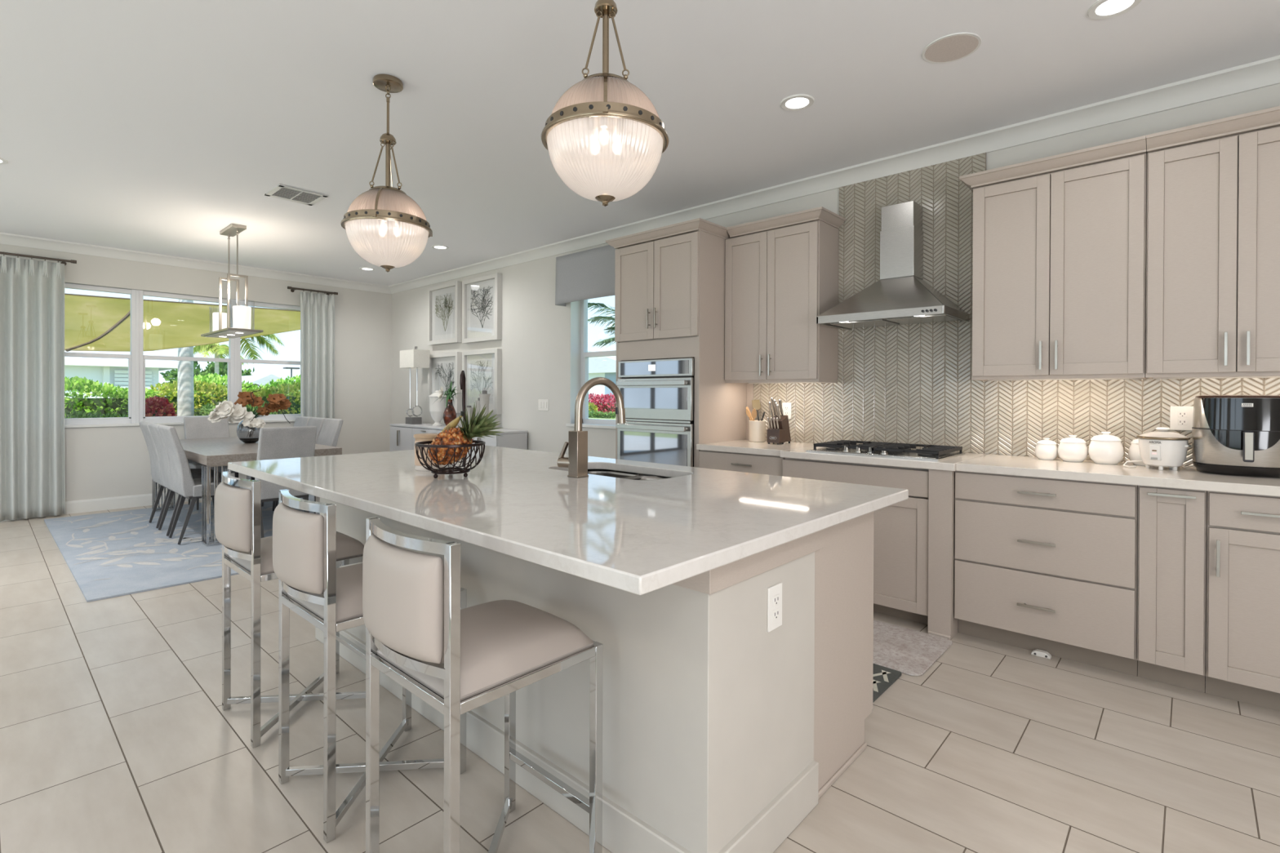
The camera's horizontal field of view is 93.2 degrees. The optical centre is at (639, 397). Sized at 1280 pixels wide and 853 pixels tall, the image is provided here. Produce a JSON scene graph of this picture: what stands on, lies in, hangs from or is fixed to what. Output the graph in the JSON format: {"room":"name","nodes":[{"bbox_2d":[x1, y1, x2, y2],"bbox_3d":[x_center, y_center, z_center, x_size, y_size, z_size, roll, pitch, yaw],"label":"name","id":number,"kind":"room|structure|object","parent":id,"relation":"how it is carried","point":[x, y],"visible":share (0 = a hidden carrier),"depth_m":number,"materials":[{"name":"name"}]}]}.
{"room":"kitchen","nodes":[
{"label":"kitchen","id":0,"kind":"room"},
{"bbox_2d":[0,244,391,501],"bbox_3d":[-6.673,-0.198,5.756,0.200,2.840,9.120,0,0,42],"label":"wall","id":1,"kind":"structure","parent":0,"point":[114,461],"depth_m":7.38,"materials":[{"name":"paint"}]},
{"bbox_2d":[0,251,76,265],"bbox_3d":[-6.231,-1.404,5.984,0.130,0.055,0.955,0,0,42],"label":"curtain rod","id":2,"kind":"object","parent":1,"relation":"attached to","point":[64,261],"visible":1,"depth_m":6.11,"materials":[{"name":"black metal"}]},
{"bbox_2d":[0,256,65,521],"bbox_3d":[-6.101,-0.085,6.069,0.094,2.586,0.487,0,0,42],"label":"curtain","id":3,"kind":"object","parent":2,"relation":"hanging from","point":[33,476],"visible":1,"depth_m":6.08,"materials":[{"name":"fabric"}]},
{"bbox_2d":[3,492,212,520],"bbox_3d":[-5.436,1.155,6.964,0.016,0.132,5.270,0,0,42],"label":"baseboard","id":4,"kind":"structure","parent":1,"relation":"attached to","point":[145,500],"depth_m":6.58,"materials":[{"name":"white wood"}]},
{"bbox_2d":[64,419,295,427],"bbox_3d":[-5.335,0.304,7.122,0.102,0.025,2.900,0,0,42],"label":"trim","id":5,"kind":"structure","parent":1,"relation":"attached to","point":[270,420],"depth_m":6.69,"materials":[{"name":"white wood"}]},
{"bbox_2d":[64,282,300,425],"bbox_3d":[-5.373,-0.457,7.156,0.092,1.511,2.906,0,0,42],"label":"window","id":6,"kind":"structure","parent":1,"relation":"in","point":[136,358],"depth_m":6.83,"materials":[{"name":"plastic"}]},
{"bbox_2d":[0,231,391,293],"bbox_3d":[-6.561,-1.568,5.653,0.090,0.098,8.720,0,0,42],"label":"trim","id":7,"kind":"structure","parent":1,"relation":"attached to","point":[6,238],"depth_m":6.97,"materials":[{"name":"white wood"}]},
{"bbox_2d":[287,286,337,295],"bbox_3d":[-4.358,-1.406,8.039,0.130,0.055,0.615,0,0,42],"label":"curtain rod","id":8,"kind":"object","parent":1,"relation":"attached to","point":[292,289],"visible":1,"depth_m":7.98,"materials":[{"name":"black metal"}]},
{"bbox_2d":[299,291,334,418],"bbox_3d":[-4.290,-0.087,8.060,0.096,2.586,0.443,0,0,42],"label":"curtain","id":9,"kind":"object","parent":8,"relation":"hanging from","point":[317,310],"visible":0.6,"depth_m":8.07,"materials":[{"name":"fabric"}]},
{"bbox_2d":[0,0,1279,285],"bbox_3d":[-2.266,-1.660,1.739,12.110,0.150,9.120,0,0,42],"label":"ceiling","id":10,"kind":"structure","parent":0,"point":[156,126],"depth_m":3.14,"materials":[{"name":"white paint"}]},
{"bbox_2d":[200,223,262,338],"bbox_3d":[-3.933,-1.103,5.816,0.960,1.008,0.280,0,0,42],"label":"chandelier","id":11,"kind":"object","parent":10,"relation":"hanging from","point":[242,315],"visible":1,"depth_m":5.67,"materials":[{"name":"silver metal"}]},
{"bbox_2d":[204,330,258,338],"bbox_3d":[-3.935,-0.605,5.818,0.900,0.004,0.220,0,0,42],"label":"diffuser","id":12,"kind":"object","parent":11,"relation":"attached to","point":[224,334],"depth_m":5.76,"materials":[{"name":"white glass"}]},
{"bbox_2d":[264,183,328,205],"bbox_3d":[-2.709,-1.594,4.771,0.354,0.012,0.349,0,0,42],"label":"ceiling vent","id":13,"kind":"object","parent":10,"relation":"in","point":[281,191],"visible":1,"depth_m":4.76,"materials":[{"name":"metal"}]},
{"bbox_2d":[340,73,432,271],"bbox_3d":[-1.265,-1.108,3.033,0.426,0.958,0.429,0,0,6],"label":"pendant light","id":14,"kind":"object","parent":10,"relation":"hanging from","point":[383,224],"visible":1,"depth_m":2.92,"materials":[{"name":"white glass"}]},
{"bbox_2d":[541,0,669,206],"bbox_3d":[-0.115,-1.109,2.020,0.426,0.940,0.429,0,0,10],"label":"pendant light","id":15,"kind":"object","parent":10,"relation":"hanging from","point":[604,138],"visible":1,"depth_m":1.89,"materials":[{"name":"white glass"}]},
{"bbox_2d":[780,93,814,111],"bbox_3d":[0.841,-1.576,3.237,0.176,0.008,0.176,0,0,42],"label":"recessed light","id":16,"kind":"object","parent":10,"relation":"in","point":[797,102],"visible":1,"depth_m":3.23,"materials":[{"name":"white plastic"}]},
{"bbox_2d":[921,31,982,63],"bbox_3d":[1.403,-1.573,2.726,0.240,0.005,0.240,0,0,42],"label":"ceiling speaker","id":17,"kind":"object","parent":10,"relation":"attached to","point":[954,46],"visible":1,"depth_m":2.72},
{"bbox_2d":[1087,0,1141,19],"bbox_3d":[1.900,-1.569,2.421,0.176,0.008,0.176,0,0,42],"label":"recessed light","id":18,"kind":"object","parent":10,"relation":"in","point":[1100,9],"visible":1,"depth_m":2.44,"materials":[{"name":"white plastic"}]},
{"bbox_2d":[0,498,1279,852],"bbox_3d":[-2.277,1.315,1.751,12.110,0.120,9.120,0,0,42],"label":"floor","id":19,"kind":"structure","parent":0,"point":[117,735],"depth_m":2.13,"materials":[{"name":"tile"}]},
{"bbox_2d":[44,494,313,602],"bbox_3d":[-3.729,1.225,5.836,3.480,0.013,2.698,0,0,42],"label":"rug","id":20,"kind":"object","parent":19,"relation":"on","point":[113,554],"visible":0.39,"depth_m":4.82,"materials":[{"name":"blue fabric"}]},
{"bbox_2d":[138,421,219,528],"bbox_3d":[-4.468,0.723,5.885,0.430,0.982,0.575,0,0,42],"label":"dining chair","id":21,"kind":"object","parent":20,"relation":"on","point":[154,460],"visible":0.43,"depth_m":5.73,"materials":[{"name":"fabric"}]},
{"bbox_2d":[147,422,221,536],"bbox_3d":[-4.135,0.726,5.582,0.430,0.982,0.575,0,0,42],"label":"dining chair","id":22,"kind":"object","parent":20,"relation":"on","point":[165,470],"visible":0.49,"depth_m":5.42,"materials":[{"name":"fabric"}]},
{"bbox_2d":[158,425,239,544],"bbox_3d":[-3.803,0.728,5.279,0.430,0.982,0.575,0,0,42],"label":"dining chair","id":23,"kind":"object","parent":20,"relation":"on","point":[183,483],"visible":0.66,"depth_m":5.05,"materials":[{"name":"fabric"}]},
{"bbox_2d":[183,417,238,510],"bbox_3d":[-4.806,0.718,6.795,0.575,0.982,0.430,0,0,42],"label":"dining chair","id":24,"kind":"object","parent":20,"relation":"on","point":[195,428],"visible":0.24,"depth_m":6.88,"materials":[{"name":"fabric"}]},
{"bbox_2d":[151,435,342,546],"bbox_3d":[-4.034,0.843,6.107,2.320,0.746,1.068,0,0,42],"label":"dining table","id":25,"kind":"object","parent":20,"relation":"on","point":[218,451],"visible":0.28,"depth_m":5.23,"materials":[{"name":"grey wood"}]},
{"bbox_2d":[236,422,263,443],"bbox_3d":[-4.014,0.352,6.229,0.238,0.235,0.238,0,0,42],"label":"vase","id":26,"kind":"object","parent":25,"relation":"on","point":[252,439],"visible":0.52,"depth_m":6.17,"materials":[{"name":"clear glass"}]},
{"bbox_2d":[207,383,291,437],"bbox_3d":[-3.952,0.135,6.183,0.337,0.547,0.763,0,0,42],"label":"flower arrangement","id":27,"kind":"object","parent":26,"relation":"in","point":[236,413],"visible":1,"depth_m":6.14,"materials":[{"name":"white plant"}]},
{"bbox_2d":[239,426,316,537],"bbox_3d":[-3.076,0.732,5.144,0.575,0.982,0.430,0,0,42],"label":"dining chair","id":28,"kind":"object","parent":20,"relation":"on","point":[279,442],"visible":0.33,"depth_m":4.95,"materials":[{"name":"fabric"}]},
{"bbox_2d":[275,417,342,508],"bbox_3d":[-3.551,0.724,6.464,0.430,0.982,0.575,0,0,42],"label":"dining chair","id":29,"kind":"object","parent":20,"relation":"on","point":[330,432],"visible":0.23,"depth_m":6.55,"materials":[{"name":"fabric"}]},
{"bbox_2d":[214,471,365,748],"bbox_3d":[-1.402,0.777,2.439,0.405,0.955,0.504,0,0,42],"label":"bar stool","id":30,"kind":"object","parent":19,"relation":"on","point":[237,511],"visible":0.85,"depth_m":2.22,"materials":[{"name":"silver metal"}]},
{"bbox_2d":[228,531,364,574],"bbox_3d":[-1.382,0.604,2.460,0.372,0.084,0.412,0,0,42],"label":"seat cushion","id":31,"kind":"object","parent":30,"relation":"on","point":[349,550],"depth_m":2.35,"materials":[{"name":"white leather"}]},
{"bbox_2d":[272,488,466,843],"bbox_3d":[-0.902,0.781,1.983,0.405,0.955,0.504,0,0,42],"label":"bar stool","id":32,"kind":"object","parent":19,"relation":"on","point":[328,597],"visible":0.84,"depth_m":1.77,"materials":[{"name":"silver metal"}]},
{"bbox_2d":[287,563,363,622],"bbox_3d":[-0.881,0.608,2.004,0.372,0.084,0.412,0,0,42],"label":"seat cushion","id":33,"kind":"object","parent":32,"relation":"on","point":[348,578],"depth_m":1.82,"materials":[{"name":"white leather"}]},
{"bbox_2d":[389,423,528,451],"bbox_3d":[-2.296,0.795,7.353,2.460,0.872,0.435,0,0,42],"label":"sideboard","id":34,"kind":"object","parent":19,"relation":"on","point":[402,435],"visible":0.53,"depth_m":7.34,"materials":[{"name":"paint"}]},
{"bbox_2d":[400,346,433,424],"bbox_3d":[-2.901,-0.160,7.958,0.513,1.027,0.289,0,0,42],"label":"table lamp","id":35,"kind":"object","parent":34,"relation":"on","point":[415,358],"visible":0.98,"depth_m":7.92,"materials":[{"name":"fabric"}]},
{"bbox_2d":[427,390,446,426],"bbox_3d":[-2.556,0.133,7.633,0.228,0.445,0.228,0,0,42],"label":"urn","id":36,"kind":"object","parent":34,"relation":"on","point":[437,407],"visible":0.82,"depth_m":7.56,"materials":[{"name":"white ceramic"}]},
{"bbox_2d":[362,516,603,852],"bbox_3d":[-0.417,0.785,1.542,0.405,0.955,0.504,0,0,42],"label":"bar stool","id":37,"kind":"object","parent":19,"relation":"on","point":[457,661],"visible":1,"depth_m":1.40,"materials":[{"name":"silver metal"}]},
{"bbox_2d":[377,600,593,698],"bbox_3d":[-0.396,0.611,1.562,0.372,0.084,0.412,0,0,42],"label":"seat cushion","id":38,"kind":"object","parent":37,"relation":"on","point":[503,642],"depth_m":1.46,"materials":[{"name":"white leather"}]},
{"bbox_2d":[227,444,908,852],"bbox_3d":[-0.538,0.795,2.635,2.796,0.925,1.474,0,0,42],"label":"kitchen island","id":39,"kind":"object","parent":19,"relation":"on","point":[722,732],"visible":0.89,"depth_m":1.76,"materials":[{"name":"stone"}]},
{"bbox_2d":[227,444,908,595],"bbox_3d":[-0.536,0.351,2.633,2.796,0.037,1.474,0,0,42],"label":"island countertop","id":40,"kind":"structure","parent":39,"relation":"on","point":[639,537],"depth_m":1.90,"materials":[{"name":"stone"}]},
{"bbox_2d":[413,433,444,471],"bbox_3d":[-0.963,0.249,2.772,0.140,0.161,0.140,0,0,42],"label":"candle jar","id":41,"kind":"object","parent":40,"relation":"on","point":[420,437],"visible":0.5,"depth_m":2.71,"materials":[{"name":"clear glass"}]},
{"bbox_2d":[414,370,485,478],"bbox_3d":[-0.790,0.108,2.526,0.280,0.446,0.280,0,0,42],"label":"fruit basket","id":42,"kind":"object","parent":40,"relation":"on","point":[452,470],"visible":0.85,"depth_m":2.48,"materials":[{"name":"brown metal"}]},
{"bbox_2d":[427,402,504,465],"bbox_3d":[-0.721,0.150,2.496,0.316,0.266,0.205,0,0,7],"label":"pineapple","id":43,"kind":"object","parent":42,"relation":"in","point":[479,426],"visible":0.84,"depth_m":2.47,"materials":[{"name":"green plant"}]},
{"bbox_2d":[556,377,625,478],"bbox_3d":[-0.196,0.123,2.586,0.309,0.421,0.120,0,0,-20],"label":"faucet","id":44,"kind":"object","parent":40,"relation":"on","point":[576,462],"visible":1,"depth_m":2.53,"materials":[{"name":"metal"}]},
{"bbox_2d":[587,469,670,479],"bbox_3d":[-0.100,0.473,2.774,0.693,0.201,0.388,0,0,42],"label":"sink","id":45,"kind":"object","parent":40,"relation":"in","point":[606,473],"visible":0.11,"depth_m":3.02,"materials":[{"name":"silver metal"}]},
{"bbox_2d":[587,469,639,478],"bbox_3d":[-0.230,0.472,2.892,0.343,0.201,0.388,0,0,42],"label":"basin","id":46,"kind":"object","parent":45,"relation":"in","point":[606,473],"depth_m":3.07,"materials":[{"name":"silver metal"}]},
{"bbox_2d":[767,582,782,632],"bbox_3d":[0.380,0.589,1.700,0.008,0.122,0.075,0,0,42],"label":"wall outlet","id":47,"kind":"object","parent":39,"relation":"attached to","point":[774,593],"visible":1,"depth_m":1.69,"materials":[{"name":"white plastic"}]},
{"bbox_2d":[605,217,753,467],"bbox_3d":[0.309,-0.004,4.811,0.950,2.510,0.711,0,0,42],"label":"tall cabinet","id":48,"kind":"object","parent":19,"relation":"on","point":[669,280],"visible":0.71,"depth_m":4.51,"materials":[{"name":"paint"}]},
{"bbox_2d":[616,357,694,466],"bbox_3d":[0.256,0.130,4.760,0.743,0.833,0.575,0,0,42],"label":"wall oven","id":49,"kind":"object","parent":48,"relation":"in","point":[658,394],"visible":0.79,"depth_m":4.54,"materials":[{"name":"silver metal"}]},
{"bbox_2d":[698,449,785,475],"bbox_3d":[0.873,0.816,4.315,0.683,0.879,0.682,0,0,42],"label":"drawer","id":50,"kind":"object","parent":19,"relation":"on","point":[730,461],"visible":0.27,"depth_m":4.07,"materials":[{"name":"paint"}]},
{"bbox_2d":[782,457,928,624],"bbox_3d":[1.440,0.820,3.773,0.881,0.879,0.720,0,0,42],"label":"base cabinet","id":51,"kind":"object","parent":19,"relation":"on","point":[900,529],"visible":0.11,"depth_m":3.37,"materials":[{"name":"paint"}]},
{"bbox_2d":[696,439,1279,497],"bbox_3d":[1.897,0.361,3.345,3.498,0.040,0.713,0,0,42],"label":"countertop","id":52,"kind":"structure","parent":51,"relation":"on","point":[1189,477],"depth_m":2.98,"materials":[{"name":"stone"}]},
{"bbox_2d":[748,420,765,442],"bbox_3d":[0.881,0.253,4.555,0.126,0.158,0.126,0,0,42],"label":"utensil crock","id":53,"kind":"object","parent":52,"relation":"on","point":[757,429],"visible":0.96,"depth_m":4.50,"materials":[{"name":"beige ceramic"}]},
{"bbox_2d":[767,414,791,444],"bbox_3d":[1.006,0.231,4.372,0.110,0.204,0.192,0,0,42],"label":"knife block","id":54,"kind":"object","parent":52,"relation":"on","point":[781,435],"visible":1,"depth_m":4.32,"materials":[{"name":"brown wood"}]},
{"bbox_2d":[805,440,964,461],"bbox_3d":[1.488,0.313,3.687,0.767,0.049,0.525,0,0,42],"label":"cooktop","id":55,"kind":"object","parent":52,"relation":"in","point":[891,450],"visible":1,"depth_m":3.56,"materials":[{"name":"silver metal"}]},
{"bbox_2d":[1035,437,1057,460],"bbox_3d":[2.238,0.283,3.332,0.108,0.118,0.108,0,0,42],"label":"canister","id":56,"kind":"object","parent":52,"relation":"on","point":[1046,449],"visible":0.99,"depth_m":3.30,"materials":[{"name":"white ceramic"}]},
{"bbox_2d":[1057,435,1088,462],"bbox_3d":[2.320,0.272,3.243,0.134,0.140,0.134,0,0,42],"label":"canister","id":57,"kind":"object","parent":52,"relation":"on","point":[1072,449],"visible":1,"depth_m":3.20,"materials":[{"name":"white ceramic"}]},
{"bbox_2d":[1088,431,1124,464],"bbox_3d":[2.419,0.261,3.140,0.148,0.165,0.148,0,0,42],"label":"canister","id":58,"kind":"object","parent":52,"relation":"on","point":[1104,448],"visible":1,"depth_m":3.09,"materials":[{"name":"white ceramic"}]},
{"bbox_2d":[1128,438,1145,466],"bbox_3d":[2.559,0.269,3.066,0.132,0.150,0.132,0,0,42],"label":"canister","id":59,"kind":"object","parent":52,"relation":"on","point":[1134,451],"visible":0.27,"depth_m":3.06,"materials":[{"name":"white ceramic"}]},
{"bbox_2d":[1123,426,1191,470],"bbox_3d":[2.501,0.243,2.930,0.249,0.202,0.198,0,0,42],"label":"rice cooker","id":60,"kind":"object","parent":52,"relation":"on","point":[1161,448],"visible":1,"depth_m":2.86,"materials":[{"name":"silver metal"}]},
{"bbox_2d":[1182,395,1279,477],"bbox_3d":[2.714,0.167,2.754,0.370,0.357,0.395,0,0,42],"label":"air fryer","id":61,"kind":"object","parent":52,"relation":"on","point":[1234,435],"visible":1,"depth_m":2.65,"materials":[{"name":"silver metal"}]},
{"bbox_2d":[872,663,901,702],"bbox_3d":[0.558,1.254,2.971,1.235,0.010,0.542,0,0,42],"label":"woven mat","id":62,"kind":"object","parent":19,"relation":"on","point":[883,677],"visible":0.11,"depth_m":2.69,"materials":[{"name":"grey fabric"}]},
{"bbox_2d":[873,619,952,676],"bbox_3d":[0.921,1.254,3.392,1.405,0.008,0.553,0,0,42],"label":"kitchen mat","id":63,"kind":"object","parent":19,"relation":"on","point":[910,652],"visible":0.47,"depth_m":3.03,"materials":[{"name":"fabric"}]},
{"bbox_2d":[927,469,958,639],"bbox_3d":[1.812,0.823,3.440,0.114,0.879,0.711,0,0,42],"label":"pilaster","id":64,"kind":"object","parent":19,"relation":"on","point":[942,622],"visible":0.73,"depth_m":3.18,"materials":[{"name":"paint"}]},
{"bbox_2d":[954,471,1137,676],"bbox_3d":[2.131,0.825,3.154,0.742,0.879,0.704,0,0,42],"label":"base cabinet","id":65,"kind":"object","parent":19,"relation":"on","point":[1049,565],"visible":0.99,"depth_m":2.89,"materials":[{"name":"paint"}]},
{"bbox_2d":[1137,485,1206,693],"bbox_3d":[2.488,0.828,2.828,0.222,0.879,0.704,0,0,42],"label":"base cabinet","id":66,"kind":"object","parent":19,"relation":"on","point":[1171,558],"visible":1,"depth_m":2.60,"materials":[{"name":"paint"}]},
{"bbox_2d":[1205,490,1279,711],"bbox_3d":[2.797,0.830,2.547,0.608,0.879,0.704,0,0,42],"label":"base cabinet","id":67,"kind":"object","parent":19,"relation":"on","point":[1242,564],"visible":1,"depth_m":2.45,"materials":[{"name":"paint"}]},
{"bbox_2d":[391,83,1279,460],"bbox_3d":[0.733,-0.169,5.042,11.710,2.840,0.200,0,0,42],"label":"wall","id":68,"kind":"structure","parent":0,"point":[535,344],"depth_m":6.50,"materials":[{"name":"paint"}]},
{"bbox_2d":[427,280,462,345],"bbox_3d":[-2.537,-1.080,7.838,0.740,0.768,0.067,0,0,42],"label":"framed print","id":69,"kind":"object","parent":68,"relation":"attached to","point":[444,300],"visible":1,"depth_m":7.82,"materials":[{"name":"paper"}]},
{"bbox_2d":[427,351,462,413],"bbox_3d":[-2.540,-0.190,7.842,0.740,0.768,0.067,0,0,42],"label":"framed print","id":70,"kind":"object","parent":68,"relation":"attached to","point":[444,368],"visible":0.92,"depth_m":7.80,"materials":[{"name":"paper"}]},
{"bbox_2d":[462,272,502,343],"bbox_3d":[-1.905,-1.058,7.262,0.750,0.773,0.067,0,0,42],"label":"framed print","id":71,"kind":"object","parent":68,"relation":"attached to","point":[482,296],"visible":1,"depth_m":7.25,"materials":[{"name":"paper"}]},
{"bbox_2d":[462,348,502,414],"bbox_3d":[-1.908,-0.188,7.266,0.750,0.763,0.067,0,0,42],"label":"framed print","id":72,"kind":"object","parent":68,"relation":"attached to","point":[482,368],"visible":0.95,"depth_m":7.22,"materials":[{"name":"paper"}]},
{"bbox_2d":[569,300,581,423],"bbox_3d":[-0.668,-0.454,6.282,0.007,1.450,0.143,0,0,42],"label":"trim","id":73,"kind":"structure","parent":68,"relation":"attached to","point":[575,306],"depth_m":6.27,"materials":[{"name":"white paint"}]},
{"bbox_2d":[555,244,616,306],"bbox_3d":[-0.433,-1.185,5.871,1.068,0.487,0.136,0,0,42],"label":"window valance","id":74,"kind":"object","parent":68,"relation":"attached to","point":[587,274],"visible":0.67,"depth_m":5.87,"materials":[{"name":"fabric"}]},
{"bbox_2d":[580,299,616,425],"bbox_3d":[-0.270,-0.451,6.047,0.916,1.456,0.065,0,0,42],"label":"window","id":75,"kind":"structure","parent":68,"relation":"in","point":[584,354],"depth_m":6.30,"materials":[{"name":"glass"}]},
{"bbox_2d":[724,206,845,383],"bbox_3d":[1.023,-0.681,4.380,0.803,1.148,0.382,0,0,42],"label":"upper cabinet","id":76,"kind":"object","parent":68,"relation":"attached to","point":[781,272],"visible":1,"depth_m":4.24,"materials":[{"name":"paint"}]},
{"bbox_2d":[388,55,1279,293],"bbox_3d":[0.640,-1.539,4.929,11.710,0.098,0.090,0,0,42],"label":"trim","id":77,"kind":"structure","parent":68,"relation":"attached to","point":[1264,73],"depth_m":3.75,"materials":[{"name":"white wood"}]},
{"bbox_2d":[816,200,969,330],"bbox_3d":[1.568,-0.845,3.765,0.754,0.760,0.521,0,0,42],"label":"range hood","id":78,"kind":"object","parent":68,"relation":"attached to","point":[900,296],"visible":1,"depth_m":3.77,"materials":[{"name":"silver metal"}]},
{"bbox_2d":[753,152,1279,466],"bbox_3d":[2.167,-0.569,3.587,3.435,1.819,0.015,0,0,42],"label":"backsplash","id":79,"kind":"structure","parent":68,"relation":"attached to","point":[910,384],"depth_m":3.82,"materials":[{"name":"tile"}]},
{"bbox_2d":[1169,405,1193,431],"bbox_3d":[2.737,0.105,3.052,0.095,0.122,0.008,0,0,42],"label":"wall outlet","id":80,"kind":"object","parent":79,"relation":"attached to","point":[1180,417],"visible":0.87,"depth_m":3.05,"materials":[{"name":"white plastic"}]},
{"bbox_2d":[959,135,1146,381],"bbox_3d":[2.227,-0.672,3.283,0.809,1.148,0.382,0,0,42],"label":"upper cabinet","id":81,"kind":"object","parent":68,"relation":"attached to","point":[1059,241],"visible":0.98,"depth_m":3.13,"materials":[{"name":"paint"}]},
{"bbox_2d":[1145,106,1279,378],"bbox_3d":[2.809,-0.667,2.753,0.766,1.148,0.382,0,0,42],"label":"upper cabinet","id":82,"kind":"object","parent":68,"relation":"attached to","point":[1213,230],"visible":1,"depth_m":2.75,"materials":[{"name":"paint"}]},
{"label":"outside","id":83,"kind":"structure","parent":0,"visible":0},
{"bbox_2d":[64,293,300,351],"bbox_3d":[-6.803,-1.009,8.552,0.936,0.963,6.087,0,0,42],"label":"shade sail","id":84,"kind":"object","parent":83,"point":[91,322],"visible":0.62,"depth_m":8.53,"materials":[{"name":"fabric"}]},
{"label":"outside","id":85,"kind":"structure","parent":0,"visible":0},
{"bbox_2d":[588,417,615,419],"bbox_3d":[-1.644,1.366,35.323,130.000,0.200,130.000,0,0,42],"label":"ground","id":86,"kind":"structure","parent":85,"point":[615,417],"depth_m":36.39,"materials":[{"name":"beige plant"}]},
{"bbox_2d":[64,409,126,417],"bbox_3d":[-7.849,0.759,8.243,0.743,1.218,1.388,0,0,42],"label":"shrub","id":87,"kind":"object","parent":86,"relation":"on","point":[74,413],"visible":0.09,"depth_m":8.36,"materials":[{"name":"green plant"}]},
{"bbox_2d":[64,375,161,418],"bbox_3d":[-8.957,0.533,9.034,1.296,1.725,2.772,0,0,42],"label":"hedge","id":88,"kind":"object","parent":86,"relation":"on","point":[118,404],"visible":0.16,"depth_m":9.27,"materials":[{"name":"green plant"}]},
{"bbox_2d":[64,348,177,398],"bbox_3d":[-26.614,-0.825,17.779,10.100,4.150,19.430,0,0,42],"label":"house","id":89,"kind":"structure","parent":86,"relation":"on","point":[114,371],"depth_m":20.40,"materials":[{"name":"white paint"}]},
{"bbox_2d":[114,369,151,391],"bbox_3d":[-17.445,-0.350,20.836,0.030,1.150,1.000,0,0,42],"label":"shutter","id":90,"kind":"object","parent":89,"relation":"hanging from","point":[121,376],"depth_m":20.66,"materials":[{"name":"white"}]},
{"bbox_2d":[145,395,177,417],"bbox_3d":[-7.401,0.366,9.259,0.677,0.815,0.596,0,0,42],"label":"croton","id":91,"kind":"object","parent":86,"relation":"on","point":[157,403],"visible":0.4,"depth_m":9.17,"materials":[{"name":"red plant"}]},
{"bbox_2d":[177,298,194,416],"bbox_3d":[-7.981,-1.616,10.195,3.876,5.930,3.487,0,0,42],"label":"palm tree","id":92,"kind":"object","parent":86,"relation":"on","point":[185,395],"visible":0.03,"depth_m":10.25,"materials":[{"name":"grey plant"}]},
{"bbox_2d":[160,356,254,396],"bbox_3d":[-29.633,-0.780,41.707,6.118,4.137,5.011,0,0,42],"label":"shrub mass","id":93,"kind":"object","parent":86,"relation":"on","point":[223,366],"visible":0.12,"depth_m":40.58,"materials":[{"name":"green plant"}]},
{"bbox_2d":[193,342,248,385],"bbox_3d":[-15.252,-0.391,21.848,1.584,3.330,1.883,0,0,42],"label":"palm tree","id":94,"kind":"object","parent":86,"relation":"on","point":[223,349],"visible":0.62,"depth_m":21.50,"materials":[{"name":"green plant"}]},
{"bbox_2d":[150,378,300,416],"bbox_3d":[-8.335,0.505,12.526,1.283,1.766,2.992,0,0,42],"label":"hedge","id":95,"kind":"object","parent":86,"relation":"on","point":[199,400],"visible":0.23,"depth_m":12.05,"materials":[{"name":"green plant"}]},
{"bbox_2d":[193,333,284,365],"bbox_3d":[-8.694,-0.172,13.005,1.720,3.012,1.948,0,0,42],"label":"palm tree","id":96,"kind":"object","parent":86,"relation":"on","point":[262,342],"visible":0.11,"depth_m":13.63,"materials":[{"name":"green plant"}]},
{"bbox_2d":[193,372,300,396],"bbox_3d":[-10.004,0.362,16.492,1.692,2.050,4.177,0,0,42],"label":"hedge","id":97,"kind":"object","parent":86,"relation":"on","point":[211,378],"visible":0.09,"depth_m":15.67,"materials":[{"name":"green plant"}]},
{"bbox_2d":[223,373,284,387],"bbox_3d":[-22.825,-0.061,35.750,6.700,2.500,3.100,0,0,42],"label":"house","id":98,"kind":"structure","parent":86,"relation":"on","point":[259,380],"depth_m":33.50,"materials":[{"name":"white paint"}]},
{"bbox_2d":[587,347,616,403],"bbox_3d":[-2.458,-1.483,52.298,15.100,5.350,8.000,0,0,42],"label":"house","id":99,"kind":"structure","parent":86,"relation":"on","point":[598,366],"depth_m":47.79,"materials":[{"name":"white paint"}]},
{"bbox_2d":[587,302,616,349],"bbox_3d":[0.856,-0.073,10.334,3.570,2.906,3.524,0,0,21],"label":"palm tree","id":100,"kind":"object","parent":86,"relation":"on","point":[600,305],"visible":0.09,"depth_m":10.02,"materials":[{"name":"green plant"}]},
{"bbox_2d":[588,392,615,415],"bbox_3d":[-1.963,0.499,39.718,5.396,1.661,1.559,0,0,42],"label":"shrub","id":101,"kind":"object","parent":86,"relation":"on","point":[604,406],"visible":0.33,"depth_m":39.64,"materials":[{"name":"pink plant"}]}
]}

